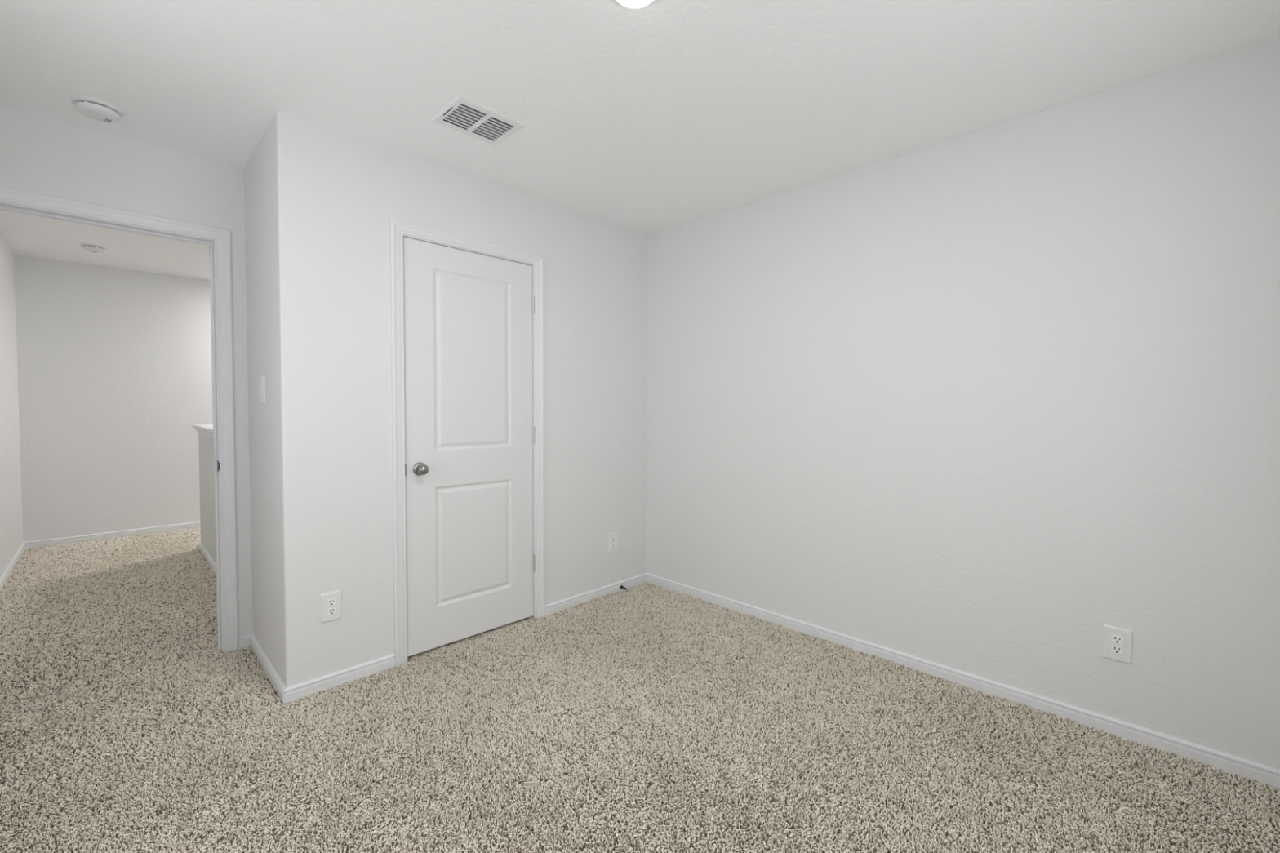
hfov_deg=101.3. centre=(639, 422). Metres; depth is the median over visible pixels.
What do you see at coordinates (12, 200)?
trim
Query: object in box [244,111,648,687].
wall
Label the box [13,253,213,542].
wall
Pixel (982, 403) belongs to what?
wall
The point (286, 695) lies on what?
baseboard
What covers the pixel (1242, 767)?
baseboard
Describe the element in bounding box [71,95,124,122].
smoke detector
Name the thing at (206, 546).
wall
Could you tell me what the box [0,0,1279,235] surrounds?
ceiling
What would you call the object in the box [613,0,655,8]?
recessed light
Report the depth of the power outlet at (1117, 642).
1.99 m
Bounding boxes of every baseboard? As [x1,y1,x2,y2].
[0,521,199,591]
[238,633,395,704]
[544,573,1279,790]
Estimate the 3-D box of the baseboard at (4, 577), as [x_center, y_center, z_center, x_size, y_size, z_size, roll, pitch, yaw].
[-2.420,1.066,4.981,3.502,0.065,4.730,2,2,45]
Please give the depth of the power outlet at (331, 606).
2.31 m
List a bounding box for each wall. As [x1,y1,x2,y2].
[0,105,252,636]
[0,232,22,577]
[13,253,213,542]
[191,424,216,577]
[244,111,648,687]
[646,35,1279,769]
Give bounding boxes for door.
[403,236,535,657]
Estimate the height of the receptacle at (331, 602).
0.028 m
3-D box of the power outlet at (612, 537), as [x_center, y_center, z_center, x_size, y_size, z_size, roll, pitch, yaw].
[-0.179,0.800,3.506,0.009,0.127,0.083,2,2,45]
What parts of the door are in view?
knob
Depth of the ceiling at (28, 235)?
4.27 m
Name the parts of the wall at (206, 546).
baseboard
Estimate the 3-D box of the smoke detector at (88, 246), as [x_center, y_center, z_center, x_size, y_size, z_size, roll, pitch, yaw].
[-4.398,-1.397,4.224,0.149,0.042,0.149,-1,2,-22]
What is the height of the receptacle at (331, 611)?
0.028 m
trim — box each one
[0,186,238,653]
[389,218,544,666]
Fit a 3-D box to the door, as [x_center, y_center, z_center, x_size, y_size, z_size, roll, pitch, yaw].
[-0.864,0.125,2.784,0.100,2.034,0.732,2,2,45]
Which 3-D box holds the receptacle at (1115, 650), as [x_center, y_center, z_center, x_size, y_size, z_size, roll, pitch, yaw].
[1.808,0.863,1.990,0.034,0.028,0.003,2,2,45]
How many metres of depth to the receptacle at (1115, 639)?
1.99 m
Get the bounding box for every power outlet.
[320,590,342,622]
[608,531,617,552]
[1102,624,1133,664]
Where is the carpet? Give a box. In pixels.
[0,527,1279,852]
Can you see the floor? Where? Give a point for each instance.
(726, 646)
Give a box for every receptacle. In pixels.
[327,599,336,606]
[327,607,336,615]
[1111,635,1123,644]
[1111,645,1123,654]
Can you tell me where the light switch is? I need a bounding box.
[259,374,265,404]
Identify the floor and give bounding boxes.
[0,528,1279,852]
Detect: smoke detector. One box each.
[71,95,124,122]
[80,243,106,252]
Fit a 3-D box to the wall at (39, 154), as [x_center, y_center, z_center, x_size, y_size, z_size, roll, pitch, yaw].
[-1.659,-0.072,3.140,0.120,2.450,3.230,2,2,45]
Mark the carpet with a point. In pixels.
(145, 550)
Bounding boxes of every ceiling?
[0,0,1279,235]
[0,209,209,280]
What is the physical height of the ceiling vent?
0.092 m
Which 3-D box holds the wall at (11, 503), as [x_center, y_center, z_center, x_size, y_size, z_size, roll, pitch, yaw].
[-2.744,-0.080,1.856,7.630,2.532,0.120,2,2,45]
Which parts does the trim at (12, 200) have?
strike plate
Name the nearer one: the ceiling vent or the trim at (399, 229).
the ceiling vent
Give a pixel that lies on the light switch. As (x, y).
(262, 387)
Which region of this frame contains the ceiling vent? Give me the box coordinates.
[430,93,526,146]

